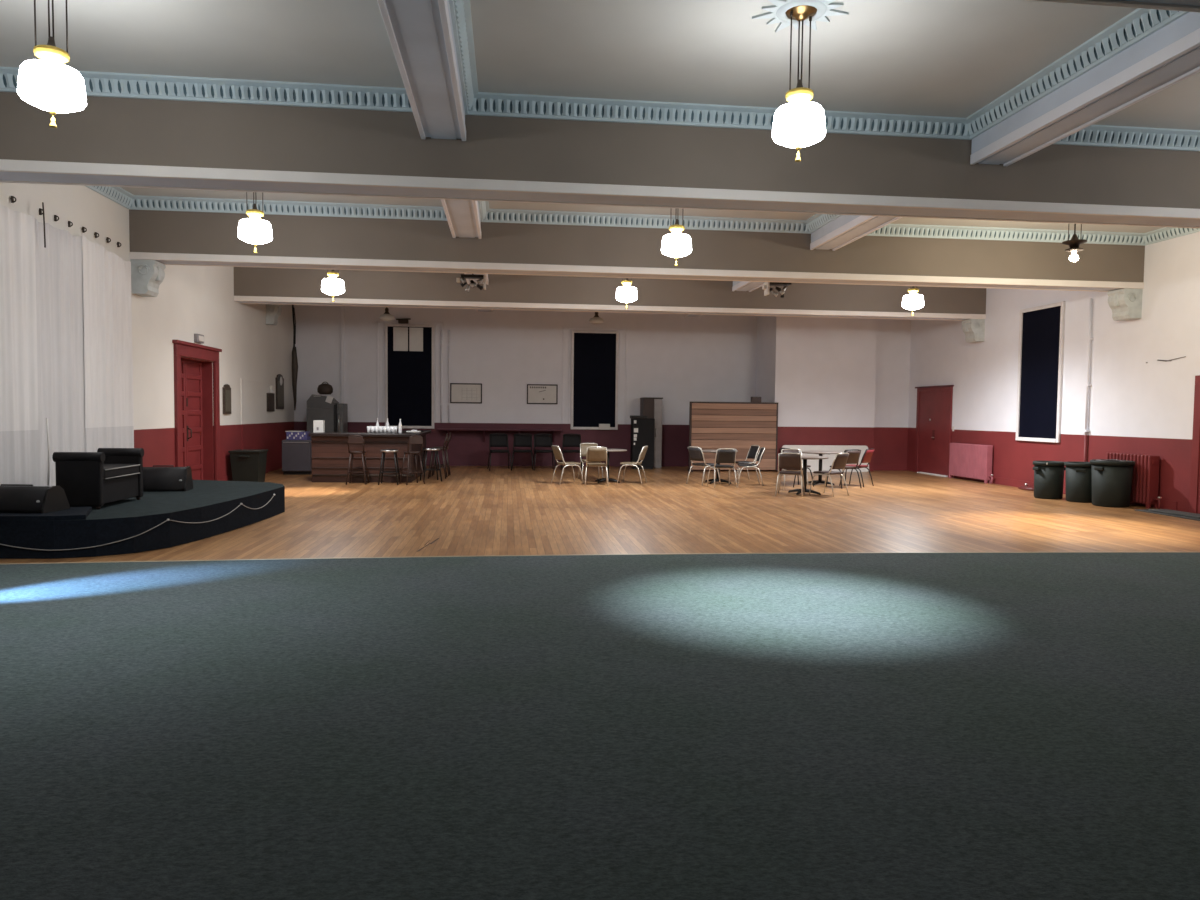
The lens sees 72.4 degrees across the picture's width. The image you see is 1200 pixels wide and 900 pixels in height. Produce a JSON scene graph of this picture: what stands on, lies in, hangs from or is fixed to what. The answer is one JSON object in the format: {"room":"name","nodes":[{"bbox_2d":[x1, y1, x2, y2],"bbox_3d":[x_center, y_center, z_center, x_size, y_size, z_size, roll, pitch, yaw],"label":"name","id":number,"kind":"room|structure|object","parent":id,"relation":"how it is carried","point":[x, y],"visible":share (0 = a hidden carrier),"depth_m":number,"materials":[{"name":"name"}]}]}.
{"room":"community hall","nodes":[
{"label":"community hall","id":0,"kind":"room"},
{"bbox_2d":[0,182,293,479],"bbox_3d":[-7.172,-1.347,9.256,0.360,4.880,28.100,0,3,-6],"label":"wall","id":1,"kind":"structure","parent":0,"point":[190,300],"depth_m":15.04,"materials":[{"name":"beige paint"}]},
{"bbox_2d":[0,196,39,485],"bbox_3d":[-6.899,-1.164,8.842,0.092,3.640,2.800,0,3,-6],"label":"sheer curtain","id":2,"kind":"object","parent":1,"relation":"hanging from","point":[19,436],"visible":0.79,"depth_m":9.87,"materials":[{"name":"grey fabric"}]},
{"bbox_2d":[34,202,85,485],"bbox_3d":[-7.118,-1.273,10.795,0.173,3.670,1.195,0,3,-12],"label":"sheer curtain","id":3,"kind":"object","parent":1,"relation":"hanging from","point":[58,253],"visible":0.75,"depth_m":10.76,"materials":[{"name":"grey fabric"}]},
{"bbox_2d":[81,227,133,451],"bbox_3d":[-7.266,-1.321,12.118,0.092,3.640,1.500,0,3,-6],"label":"sheer curtain","id":4,"kind":"object","parent":1,"relation":"hanging from","point":[107,296],"visible":0.73,"depth_m":12.05,"materials":[{"name":"grey fabric"}]},
{"bbox_2d":[130,259,165,296],"bbox_3d":[-7.234,-2.745,13.146,0.370,0.530,0.458,0,3,-6],"label":"corbel","id":5,"kind":"object","parent":1,"relation":"attached to","point":[146,275],"visible":1,"depth_m":12.95,"materials":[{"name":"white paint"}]},
{"bbox_2d":[172,340,221,480],"bbox_3d":[-7.856,-0.615,15.722,0.450,2.800,2.280,0,3,-6],"label":"door","id":6,"kind":"structure","parent":1,"relation":"in","point":[193,382],"depth_m":16.22,"materials":[{"name":"red paint"}]},
{"bbox_2d":[0,67,411,111],"bbox_3d":[-4.094,-3.513,6.052,5.020,0.190,4.440,0,3,-6],"label":"trim","id":7,"kind":"structure","parent":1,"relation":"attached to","point":[100,84],"depth_m":8.26,"materials":[{"name":"blue paint"}]},
{"bbox_2d":[222,384,230,413],"bbox_3d":[-7.872,-1.075,17.320,0.052,0.630,0.420,0,3,-6],"label":"wall plaque","id":8,"kind":"object","parent":1,"relation":"attached to","point":[226,390],"visible":1,"depth_m":17.22,"materials":[{"name":"brown wood"}]},
{"bbox_2d":[86,186,446,220],"bbox_3d":[-4.640,-3.747,10.923,5.020,0.190,4.455,0,3,-6],"label":"trim","id":9,"kind":"structure","parent":1,"relation":"attached to","point":[130,201],"depth_m":13.02,"materials":[{"name":"blue paint"}]},
{"bbox_2d":[266,304,281,324],"bbox_3d":[-8.091,-3.369,20.304,0.370,0.530,0.338,0,3,-6],"label":"corbel","id":10,"kind":"object","parent":1,"relation":"attached to","point":[273,311],"visible":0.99,"depth_m":20.16,"materials":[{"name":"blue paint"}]},
{"bbox_2d":[275,374,283,408],"bbox_3d":[-8.398,-1.533,21.551,0.066,0.920,0.660,0,3,-6],"label":"wall plaque","id":11,"kind":"object","parent":1,"relation":"attached to","point":[279,380],"visible":1,"depth_m":21.44,"materials":[{"name":"brown wood"}]},
{"bbox_2d":[292,305,297,409],"bbox_3d":[-8.384,-2.540,22.521,0.168,2.902,0.209,0,3,-6],"label":"banner","id":12,"kind":"object","parent":1,"relation":"hanging from","point":[294,351],"visible":0.94,"depth_m":22.50,"materials":[{"name":"brown fabric"}]},
{"bbox_2d":[0,0,1199,232],"bbox_3d":[1.639,-3.840,10.124,17.920,0.200,28.100,0,3,-6],"label":"ceiling","id":13,"kind":"structure","parent":0,"point":[943,58],"depth_m":7.45,"materials":[{"name":"paint"}]},
{"bbox_2d":[17,0,86,127],"bbox_3d":[-4.046,-2.999,6.052,0.428,1.217,0.428,0,3,-6],"label":"pendant lamp","id":14,"kind":"object","parent":13,"relation":"hanging from","point":[47,84],"visible":1,"depth_m":5.96,"materials":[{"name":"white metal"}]},
{"bbox_2d":[238,192,271,253],"bbox_3d":[-4.591,-3.232,10.916,0.428,1.217,0.428,0,3,-6],"label":"pendant lamp","id":15,"kind":"object","parent":13,"relation":"hanging from","point":[254,230],"visible":0.73,"depth_m":10.81,"materials":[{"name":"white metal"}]},
{"bbox_2d":[321,269,344,301],"bbox_3d":[-5.137,-3.464,15.780,0.428,1.217,0.428,0,3,-6],"label":"pendant lamp","id":16,"kind":"object","parent":13,"relation":"hanging from","point":[332,286],"visible":0.73,"depth_m":15.66,"materials":[{"name":"white glass"}]},
{"bbox_2d":[377,0,465,140],"bbox_3d":[-1.381,-3.360,6.353,0.464,0.470,4.420,0,3,-6],"label":"cross beam","id":17,"kind":"structure","parent":13,"relation":"attached to","point":[420,32],"depth_m":6.68,"materials":[{"name":"grey paint"}]},
{"bbox_2d":[441,199,480,238],"bbox_3d":[-1.928,-3.593,11.225,0.464,0.470,4.435,0,3,-6],"label":"cross beam","id":18,"kind":"structure","parent":13,"relation":"attached to","point":[463,216],"depth_m":12.09,"materials":[{"name":"grey paint"}]},
{"bbox_2d":[464,273,488,284],"bbox_3d":[-2.475,-3.827,16.111,0.464,0.470,4.460,0,3,-6],"label":"cross beam","id":19,"kind":"structure","parent":13,"relation":"attached to","point":[467,280],"depth_m":17.79,"materials":[{"name":"grey paint"}]},
{"bbox_2d":[456,274,485,291],"bbox_3d":[-2.385,-3.244,15.192,0.540,0.606,0.220,0,3,-6],"label":"cluster","id":20,"kind":"object","parent":19,"relation":"hanging from","point":[463,276],"visible":0.97,"depth_m":15.15,"materials":[{"name":"black metal"}]},
{"bbox_2d":[0,92,1199,227],"bbox_3d":[1.742,-3.214,9.178,17.320,0.960,0.480,0,3,-6],"label":"ceiling beam","id":21,"kind":"structure","parent":13,"relation":"attached to","point":[112,141],"depth_m":8.77,"materials":[{"name":"beige paint"}]},
{"bbox_2d":[234,267,985,320],"bbox_3d":[0.646,-3.683,18.956,17.320,0.960,0.480,0,3,-6],"label":"ceiling beam","id":22,"kind":"structure","parent":13,"relation":"attached to","point":[252,285],"depth_m":18.67,"materials":[{"name":"beige paint"}]},
{"bbox_2d":[616,278,636,308],"bbox_3d":[0.537,-3.436,16.417,0.428,1.217,0.428,0,3,-6],"label":"pendant lamp","id":23,"kind":"object","parent":13,"relation":"hanging from","point":[626,294],"visible":0.7,"depth_m":16.29,"materials":[{"name":"white glass"}]},
{"bbox_2d":[129,210,1144,291],"bbox_3d":[1.195,-3.448,14.055,17.320,0.960,0.475,0,3,-6],"label":"ceiling beam","id":24,"kind":"structure","parent":13,"relation":"attached to","point":[165,237],"depth_m":13.76,"materials":[{"name":"beige paint"}]},
{"bbox_2d":[478,201,841,233],"bbox_3d":[1.079,-3.718,11.566,5.610,0.190,4.455,0,3,-6],"label":"trim","id":25,"kind":"structure","parent":13,"relation":"attached to","point":[808,226],"depth_m":13.67,"materials":[{"name":"blue paint"}]},
{"bbox_2d":[661,208,691,265],"bbox_3d":[1.083,-3.204,11.553,0.428,1.217,0.428,0,3,-6],"label":"pendant lamp","id":26,"kind":"object","parent":13,"relation":"hanging from","point":[676,244],"visible":0.73,"depth_m":11.43,"materials":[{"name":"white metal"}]},
{"bbox_2d":[732,281,764,291],"bbox_3d":[3.527,-3.797,16.785,0.444,0.470,4.460,0,3,-6],"label":"cross beam","id":27,"kind":"structure","parent":13,"relation":"attached to","point":[737,285],"depth_m":18.38,"materials":[{"name":"grey paint"}]},
{"bbox_2d":[762,282,791,297],"bbox_3d":[3.409,-3.236,15.842,0.540,0.566,0.220,0,3,-6],"label":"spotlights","id":28,"kind":"object","parent":27,"relation":"hanging from","point":[766,287],"visible":0.94,"depth_m":15.79,"materials":[{"name":"black metal"}]},
{"bbox_2d":[772,5,825,161],"bbox_3d":[1.628,-2.971,6.689,0.428,1.217,0.428,0,3,-6],"label":"pendant lamp","id":29,"kind":"object","parent":13,"relation":"hanging from","point":[799,123],"visible":1,"depth_m":6.60,"materials":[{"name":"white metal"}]},
{"bbox_2d":[752,0,848,32],"bbox_3d":[1.654,-3.563,6.664,0.760,0.030,0.780,0,3,-6],"label":"rosette","id":30,"kind":"object","parent":13,"relation":"attached to","point":[825,8],"visible":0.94,"depth_m":6.67,"materials":[{"name":"paint"}]},
{"bbox_2d":[449,0,1188,139],"bbox_3d":[1.625,-3.485,6.694,5.610,0.190,4.440,0,3,-6],"label":"trim","id":31,"kind":"structure","parent":13,"relation":"attached to","point":[1140,23],"depth_m":8.62,"materials":[{"name":"blue paint"}]},
{"bbox_2d":[810,215,901,250],"bbox_3d":[4.075,-3.563,11.899,0.444,0.470,4.435,0,3,-6],"label":"cross beam","id":32,"kind":"structure","parent":13,"relation":"attached to","point":[846,229],"depth_m":12.90,"materials":[{"name":"grey paint"}]},
{"bbox_2d":[902,286,923,315],"bbox_3d":[6.530,-3.407,17.090,0.428,1.217,0.428,0,3,-6],"label":"pendant lamp","id":33,"kind":"object","parent":13,"relation":"hanging from","point":[913,301],"visible":0.79,"depth_m":16.98,"materials":[{"name":"white glass"}]},
{"bbox_2d":[1062,223,1086,261],"bbox_3d":[7.076,-3.297,12.221,0.330,0.970,0.330,0,3,-6],"label":"pendant lamp","id":34,"kind":"object","parent":13,"relation":"hanging from","point":[1074,243],"visible":0.63,"depth_m":12.19,"materials":[{"name":"brown metal"}]},
{"bbox_2d":[970,12,1199,165],"bbox_3d":[4.621,-3.330,7.028,0.444,0.470,4.420,0,3,-6],"label":"cross beam","id":35,"kind":"structure","parent":13,"relation":"attached to","point":[1170,55],"depth_m":7.34,"materials":[{"name":"grey paint"}]},
{"bbox_2d":[1030,0,1199,11],"bbox_3d":[2.287,-2.982,4.314,17.320,0.960,0.480,0,3,-6],"label":"ceiling beam","id":36,"kind":"structure","parent":13,"relation":"attached to","point":[1173,5],"depth_m":4.62,"materials":[{"name":"beige paint"}]},
{"bbox_2d":[0,466,1199,562],"bbox_3d":[1.587,1.233,10.361,17.920,0.202,28.100,0,3,-6],"label":"floor","id":37,"kind":"structure","parent":0,"point":[475,510],"depth_m":12.34,"materials":[{"name":"brown wood"}]},
{"bbox_2d":[0,480,284,558],"bbox_3d":[-5.950,0.815,11.210,2.486,0.396,5.298,0,3,-6],"label":"stage riser","id":38,"kind":"object","parent":37,"relation":"on","point":[158,520],"visible":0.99,"depth_m":9.34,"materials":[{"name":"black carpet"}]},
{"bbox_2d":[0,507,91,520],"bbox_3d":[-6.208,0.694,8.963,1.430,0.050,0.850,0,3,-6],"label":"floor panel","id":39,"kind":"object","parent":38,"relation":"on","point":[74,513],"visible":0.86,"depth_m":8.66,"materials":[{"name":"black carpet"}]},
{"bbox_2d":[0,484,69,512],"bbox_3d":[-6.397,0.521,8.998,0.880,0.288,0.430,1,3,0],"label":"floor monitor","id":40,"kind":"object","parent":39,"relation":"on","point":[14,498],"visible":1,"depth_m":8.85,"materials":[{"name":"black plastic"}]},
{"bbox_2d":[52,448,143,508],"bbox_3d":[-6.125,0.333,10.079,0.524,0.668,1.158,0,3,-6],"label":"sofa","id":41,"kind":"object","parent":38,"relation":"on","point":[101,477],"visible":0.89,"depth_m":9.56,"materials":[{"name":"black leather"}]},
{"bbox_2d":[143,465,192,491],"bbox_3d":[-6.305,0.403,11.856,0.680,0.360,0.430,0,3,-13],"label":"floor monitor","id":42,"kind":"object","parent":38,"relation":"on","point":[157,478],"visible":0.94,"depth_m":11.71,"materials":[{"name":"black plastic"}]},
{"bbox_2d":[228,449,267,481],"bbox_3d":[-7.534,0.352,17.600,0.640,0.700,0.655,0,3,-6],"label":"waste bin","id":43,"kind":"object","parent":37,"relation":"on","point":[249,465],"visible":0.98,"depth_m":17.34,"materials":[{"name":"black plastic"}]},
{"bbox_2d":[282,439,311,474],"bbox_3d":[-7.373,0.166,20.120,0.680,0.840,0.670,0,3,-6],"label":"fridge","id":44,"kind":"object","parent":37,"relation":"on","point":[296,454],"visible":0.88,"depth_m":19.81,"materials":[{"name":"grey metal"}]},
{"bbox_2d":[285,431,309,439],"bbox_3d":[-7.370,-0.358,20.020,0.500,0.215,0.420,0,3,-6],"label":"carton","id":45,"kind":"object","parent":44,"relation":"on","point":[290,435],"visible":1,"depth_m":19.84,"materials":[{"name":"purple cardboard"}]},
{"bbox_2d":[307,394,347,438],"bbox_3d":[-7.372,-0.502,22.194,0.920,1.980,0.750,0,3,-6],"label":"machine","id":46,"kind":"object","parent":37,"relation":"on","point":[335,414],"visible":0.51,"depth_m":21.82,"materials":[{"name":"grey metal"}]},
{"bbox_2d":[307,394,338,407],"bbox_3d":[-7.473,-1.311,22.144,0.700,0.360,0.690,0,3,-6],"label":"hood","id":47,"kind":"object","parent":46,"relation":"attached to","point":[315,401],"depth_m":21.80,"materials":[{"name":"grey metal"}]},
{"bbox_2d":[345,435,368,484],"bbox_3d":[-5.195,0.202,17.572,0.432,1.055,0.449,0,3,-6],"label":"bar stool","id":48,"kind":"object","parent":37,"relation":"on","point":[352,439],"visible":1,"depth_m":17.42,"materials":[{"name":"brown wood"}]},
{"bbox_2d":[309,430,430,481],"bbox_3d":[-5.340,0.096,19.538,2.290,1.075,3.432,0,3,-6],"label":"bar counter","id":49,"kind":"object","parent":37,"relation":"on","point":[330,457],"depth_m":17.95,"materials":[{"name":"brown wood"}]},
{"bbox_2d":[309,430,430,436],"bbox_3d":[-5.335,-0.403,19.515,2.290,0.075,3.430,0,3,-6],"label":"countertop","id":50,"kind":"structure","parent":49,"relation":"on","point":[423,432],"depth_m":17.86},
{"bbox_2d":[378,449,399,484],"bbox_3d":[-4.514,0.362,17.594,0.432,0.747,0.432,0,3,-6],"label":"bar stool","id":51,"kind":"object","parent":37,"relation":"on","point":[383,451],"visible":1,"depth_m":17.46,"materials":[{"name":"black wood"}]},
{"bbox_2d":[399,435,424,484],"bbox_3d":[-4.046,0.209,17.682,0.432,1.055,0.449,-1,3,-35],"label":"bar stool","id":52,"kind":"object","parent":37,"relation":"on","point":[413,439],"visible":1,"depth_m":17.56,"materials":[{"name":"brown wood"}]},
{"bbox_2d":[420,448,441,481],"bbox_3d":[-3.808,0.328,18.478,0.432,0.747,0.432,-1,3,-24],"label":"bar stool","id":53,"kind":"object","parent":37,"relation":"on","point":[424,449],"visible":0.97,"depth_m":18.39,"materials":[{"name":"black metal"}]},
{"bbox_2d":[487,433,511,470],"bbox_3d":[-2.720,0.049,22.200,0.604,0.982,0.697,0,3,-12],"label":"chair","id":54,"kind":"object","parent":37,"relation":"on","point":[494,440],"visible":1,"depth_m":22.41,"materials":[{"name":"black plastic"}]},
{"bbox_2d":[511,433,533,469],"bbox_3d":[-2.115,0.045,22.419,0.604,0.982,0.697,0,3,-4],"label":"chair","id":55,"kind":"object","parent":37,"relation":"on","point":[519,440],"visible":1,"depth_m":22.63,"materials":[{"name":"black metal"}]},
{"bbox_2d":[533,434,555,470],"bbox_3d":[-1.536,0.050,22.434,0.604,0.982,0.697,0,3,-9],"label":"chair","id":56,"kind":"object","parent":37,"relation":"on","point":[540,440],"visible":0.88,"depth_m":22.65,"materials":[{"name":"black metal"}]},
{"bbox_2d":[551,445,583,484],"bbox_3d":[-0.741,0.319,18.206,0.633,0.854,0.525,-1,3,-24],"label":"chair","id":57,"kind":"object","parent":37,"relation":"on","point":[557,452],"visible":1,"depth_m":18.06,"materials":[{"name":"beige plastic"}]},
{"bbox_2d":[561,434,581,469],"bbox_3d":[-0.778,0.049,22.620,0.604,0.982,0.697,0,3,-2],"label":"chair","id":58,"kind":"object","parent":37,"relation":"on","point":[569,440],"visible":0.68,"depth_m":22.84,"materials":[{"name":"black fabric"}]},
{"bbox_2d":[578,443,602,477],"bbox_3d":[-0.223,0.268,19.415,0.525,0.854,0.633,0,3,-10],"label":"chair","id":59,"kind":"object","parent":37,"relation":"on","point":[583,446],"visible":0.68,"depth_m":19.60,"materials":[{"name":"metal"}]},
{"bbox_2d":[584,447,608,485],"bbox_3d":[-0.079,0.338,17.955,0.525,0.854,0.633,0,3,-2],"label":"chair","id":60,"kind":"object","parent":37,"relation":"on","point":[593,453],"visible":1,"depth_m":17.72,"materials":[{"name":"metal"}]},
{"bbox_2d":[0,552,1199,899],"bbox_3d":[2.429,1.487,2.860,17.420,0.012,12.955,0,3,-6],"label":"floor","id":61,"kind":"structure","parent":37,"relation":"on","point":[800,726],"depth_m":4.11,"materials":[{"name":"grey carpet"}]},
{"bbox_2d":[0,552,1185,563],"bbox_3d":[1.724,1.185,9.152,17.321,0.014,0.347,0,3,-6],"label":"trim","id":62,"kind":"structure","parent":61,"relation":"attached to","point":[829,552],"depth_m":9.11,"materials":[{"name":"brown wood"}]},
{"bbox_2d":[617,446,647,483],"bbox_3d":[0.753,0.322,18.472,0.633,0.854,0.525,1,3,16],"label":"chair","id":63,"kind":"object","parent":37,"relation":"on","point":[644,449],"visible":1,"depth_m":18.31,"materials":[{"name":"metal"}]},
{"bbox_2d":[630,415,654,468],"bbox_3d":[1.185,-0.220,23.182,0.650,1.500,0.420,0,3,-6],"label":"vending machine","id":64,"kind":"object","parent":37,"relation":"on","point":[642,427],"visible":1,"depth_m":22.99,"materials":[{"name":"black plastic"}]},
{"bbox_2d":[640,397,662,467],"bbox_3d":[1.476,-0.504,23.745,0.570,2.020,0.680,0,3,-6],"label":"tall cabinet","id":65,"kind":"object","parent":37,"relation":"on","point":[651,407],"visible":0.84,"depth_m":23.45,"materials":[{"name":"grey wood"}]},
{"bbox_2d":[686,446,720,484],"bbox_3d":[2.310,0.342,18.391,0.633,0.854,0.525,-1,3,-36],"label":"chair","id":66,"kind":"object","parent":37,"relation":"on","point":[696,454],"visible":0.92,"depth_m":18.23,"materials":[{"name":"grey plastic"}]},
{"bbox_2d":[707,448,737,487],"bbox_3d":[2.654,0.375,17.749,0.525,0.854,0.633,0,3,-8],"label":"chair","id":67,"kind":"object","parent":37,"relation":"on","point":[722,456],"visible":1,"depth_m":17.51,"materials":[{"name":"metal"}]},
{"bbox_2d":[687,402,777,471],"bbox_3d":[3.664,-0.361,22.445,2.480,1.900,0.380,0,3,-6],"label":"wooden partition","id":68,"kind":"object","parent":37,"relation":"on","point":[738,426],"visible":0.85,"depth_m":22.42,"materials":[{"name":"brown wood"}]},
{"bbox_2d":[727,445,759,481],"bbox_3d":[3.400,0.311,19.291,0.633,0.854,0.525,0,3,-16],"label":"chair","id":69,"kind":"object","parent":37,"relation":"on","point":[753,451],"visible":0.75,"depth_m":19.30,"materials":[{"name":"metal"}]},
{"bbox_2d":[734,447,764,485],"bbox_3d":[3.345,0.358,18.259,0.633,0.854,0.525,1,3,2],"label":"chair","id":70,"kind":"object","parent":37,"relation":"on","point":[762,449],"visible":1,"depth_m":18.07,"materials":[{"name":"metal"}]},
{"bbox_2d":[775,453,804,496],"bbox_3d":[3.732,0.464,16.074,0.525,0.854,0.633,1,3,18],"label":"chair","id":71,"kind":"object","parent":37,"relation":"on","point":[785,460],"visible":1,"depth_m":15.84,"materials":[{"name":"brown fabric"}]},
{"bbox_2d":[788,455,828,494],"bbox_3d":[4.106,0.502,16.452,0.920,0.745,0.920,0,3,-6],"label":"pedestal table","id":72,"kind":"object","parent":37,"relation":"on","point":[804,457],"visible":0.66,"depth_m":16.41,"materials":[{"name":"grey laminate"}]},
{"bbox_2d":[802,451,841,484],"bbox_3d":[5.001,0.410,18.613,0.940,0.745,0.940,0,3,-6],"label":"pedestal table","id":73,"kind":"object","parent":37,"relation":"on","point":[820,453],"visible":0.77,"depth_m":18.57,"materials":[{"name":"grey laminate"}]},
{"bbox_2d":[782,445,868,471],"bbox_3d":[6.249,0.242,22.742,2.480,0.742,0.176,0,3,-6],"label":"folding table","id":74,"kind":"object","parent":37,"relation":"on","point":[814,463],"visible":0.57,"depth_m":22.71,"materials":[{"name":"white plastic"}]},
{"bbox_2d":[809,453,848,496],"bbox_3d":[4.540,0.468,16.168,0.525,0.854,0.633,-2,4,-40],"label":"chair","id":75,"kind":"object","parent":37,"relation":"on","point":[840,460],"visible":1,"depth_m":15.99,"materials":[{"name":"fabric"}]},
{"bbox_2d":[826,449,861,488],"bbox_3d":[5.340,0.395,17.911,0.525,0.854,0.633,0,3,-20],"label":"chair","id":76,"kind":"object","parent":37,"relation":"on","point":[853,458],"visible":0.7,"depth_m":17.69,"materials":[{"name":"brown fabric"}]},
{"bbox_2d":[839,448,874,486],"bbox_3d":[5.762,0.380,18.318,0.633,0.854,0.525,3,4,42],"label":"chair","id":77,"kind":"object","parent":37,"relation":"on","point":[866,458],"visible":0.78,"depth_m":18.12,"materials":[{"name":"red fabric"}]},
{"bbox_2d":[949,443,993,483],"bbox_3d":[9.094,0.306,20.075,0.160,0.900,1.798,0,3,-6],"label":"radiator","id":78,"kind":"object","parent":37,"relation":"on","point":[974,461],"visible":1,"depth_m":19.94,"materials":[{"name":"pink metal"}]},
{"bbox_2d":[1032,461,1065,498],"bbox_3d":[8.763,0.582,16.021,0.610,0.720,0.580,0,3,-9],"label":"waste bin","id":79,"kind":"object","parent":37,"relation":"on","point":[1048,479],"visible":0.98,"depth_m":15.81,"materials":[{"name":"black plastic"}]},
{"bbox_2d":[1064,461,1091,502],"bbox_3d":[9.069,0.602,15.451,0.600,0.740,0.630,2,3,34],"label":"waste bin","id":80,"kind":"object","parent":37,"relation":"on","point":[1078,474],"visible":0.77,"depth_m":15.25,"materials":[{"name":"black plastic"}]},
{"bbox_2d":[1090,459,1134,507],"bbox_3d":[9.189,0.590,14.739,0.730,0.833,0.700,-1,3,-23],"label":"waste bin","id":81,"kind":"object","parent":37,"relation":"on","point":[1111,478],"visible":1,"depth_m":14.49,"materials":[{"name":"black plastic"}]},
{"bbox_2d":[1106,453,1161,508],"bbox_3d":[9.662,0.541,14.836,0.200,0.930,1.248,0,3,-6],"label":"radiator","id":82,"kind":"object","parent":37,"relation":"on","point":[1145,476],"visible":0.61,"depth_m":14.47,"materials":[{"name":"red metal"}]},
{"bbox_2d":[1134,509,1199,520],"bbox_3d":[9.537,1.047,13.410,0.600,0.050,1.400,0,3,-6],"label":"floor mat","id":83,"kind":"object","parent":37,"relation":"on","point":[1180,514],"visible":1,"depth_m":13.40,"materials":[{"name":"grey carpet"}]},
{"bbox_2d":[294,305,910,470],"bbox_3d":[0.131,-1.924,23.194,17.380,4.880,2.000,0,3,-6],"label":"wall","id":84,"kind":"structure","parent":0,"point":[832,381],"depth_m":23.53,"materials":[{"name":"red paint"}]},
{"bbox_2d":[340,306,344,403],"bbox_3d":[-7.249,-2.514,23.119,0.110,3.445,0.050,0,3,-6],"label":"pipe","id":85,"kind":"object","parent":84,"relation":"attached to","point":[342,308],"depth_m":23.08,"materials":[{"name":"white metal"}]},
{"bbox_2d":[376,320,442,428],"bbox_3d":[-5.413,-2.134,23.333,1.860,3.045,0.070,0,3,-6],"label":"window","id":86,"kind":"structure","parent":84,"relation":"in","point":[409,375],"depth_m":23.36,"materials":[{"name":"glass"}]},
{"bbox_2d":[393,327,407,350],"bbox_3d":[-5.648,-3.141,23.248,0.405,0.670,0.050,0,3,-6],"label":"window panel","id":87,"kind":"object","parent":86,"relation":"attached to","point":[400,334],"visible":1,"depth_m":23.23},
{"bbox_2d":[409,327,422,350],"bbox_3d":[-5.218,-3.139,23.296,0.380,0.670,0.050,0,3,-6],"label":"window panel","id":88,"kind":"object","parent":86,"relation":"attached to","point":[415,334],"visible":1,"depth_m":23.27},
{"bbox_2d":[450,383,481,403],"bbox_3d":[-3.843,-1.628,23.553,0.905,0.575,0.030,0,3,-6],"label":"framed notice","id":89,"kind":"object","parent":84,"relation":"attached to","point":[459,392],"visible":1,"depth_m":23.55,"materials":[{"name":"white paper"}]},
{"bbox_2d":[436,429,562,441],"bbox_3d":[-2.861,-0.412,23.510,3.560,0.370,0.450,0,3,-6],"label":"wall ledge","id":90,"kind":"object","parent":84,"relation":"attached to","point":[448,430],"visible":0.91,"depth_m":23.33,"materials":[{"name":"red paint"}]},
{"bbox_2d":[527,384,557,403],"bbox_3d":[-1.674,-1.617,23.797,0.890,0.575,0.030,0,3,-6],"label":"framed notice","id":91,"kind":"object","parent":84,"relation":"attached to","point":[536,393],"visible":1,"depth_m":23.79,"materials":[{"name":"white paper"}]},
{"bbox_2d":[562,327,627,429],"bbox_3d":[-0.154,-2.078,23.925,1.905,2.965,0.070,0,3,-6],"label":"window","id":92,"kind":"structure","parent":84,"relation":"in","point":[595,355],"depth_m":23.94,"materials":[{"name":"glass"}]},
{"bbox_2d":[777,465,906,470],"bbox_3d":[6.816,0.507,23.193,4.030,0.160,0.320,0,3,-6],"label":"baseboard","id":93,"kind":"structure","parent":84,"relation":"attached to","point":[874,467],"depth_m":23.49,"materials":[{"name":"red paint"}]},
{"bbox_2d":[907,232,1199,513],"bbox_3d":[10.368,-1.260,11.226,0.300,4.880,28.100,0,3,-6],"label":"wall","id":94,"kind":"structure","parent":0,"point":[1136,406],"depth_m":16.02,"materials":[{"name":"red paint"}]},
{"bbox_2d":[915,385,953,476],"bbox_3d":[8.914,-0.530,22.079,0.160,2.380,1.880,0,3,-6],"label":"door","id":95,"kind":"structure","parent":94,"relation":"in","point":[934,403],"depth_m":22.02,"materials":[{"name":"red paint"}]},
{"bbox_2d":[961,319,984,342],"bbox_3d":[9.060,-2.897,19.937,0.370,0.530,0.448,0,3,-6],"label":"corbel","id":96,"kind":"object","parent":94,"relation":"attached to","point":[973,329],"visible":1,"depth_m":19.75,"materials":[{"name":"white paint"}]},
{"bbox_2d":[866,224,1199,245],"bbox_3d":[7.180,-3.688,12.251,5.830,0.190,4.455,0,3,-6],"label":"trim","id":97,"kind":"structure","parent":94,"relation":"attached to","point":[890,230],"depth_m":14.40,"materials":[{"name":"blue paint"}]},
{"bbox_2d":[1015,301,1064,442],"bbox_3d":[9.463,-1.641,17.680,0.060,2.920,1.450,0,3,-6],"label":"window","id":98,"kind":"structure","parent":94,"relation":"in","point":[1041,328],"depth_m":17.62,"materials":[{"name":"glass"}]},
{"bbox_2d":[956,476,1177,510],"bbox_3d":[9.695,0.887,15.686,0.020,0.160,10.900,0,3,-6],"label":"baseboard","id":99,"kind":"structure","parent":94,"relation":"attached to","point":[1164,504],"depth_m":18.21,"materials":[{"name":"red paint"}]},
{"bbox_2d":[1083,298,1092,461],"bbox_3d":[9.623,-1.019,16.191,0.070,3.920,0.100,0,3,-6],"label":"pipe","id":100,"kind":"object","parent":94,"relation":"attached to","point":[1089,338],"visible":0.82,"depth_m":16.16,"materials":[{"name":"white metal"}]},
{"bbox_2d":[1107,288,1142,320],"bbox_3d":[9.609,-2.662,15.038,0.370,0.530,0.458,0,3,-6],"label":"corbel","id":101,"kind":"object","parent":94,"relation":"attached to","point":[1125,304],"visible":1,"depth_m":14.86,"materials":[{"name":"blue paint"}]},
{"bbox_2d":[1054,125,1199,151],"bbox_3d":[7.726,-3.455,7.380,5.830,0.190,4.440,0,3,-6],"label":"trim","id":102,"kind":"structure","parent":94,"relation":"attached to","point":[1092,135],"depth_m":9.36,"materials":[{"name":"blue paint"}]},
{"bbox_2d":[1189,375,1199,513],"bbox_3d":[10.014,-0.043,12.756,0.050,2.300,1.900,0,3,-6],"label":"door","id":103,"kind":"structure","parent":94,"relation":"in","point":[1194,506],"depth_m":13.61,"materials":[{"name":"red paint"}]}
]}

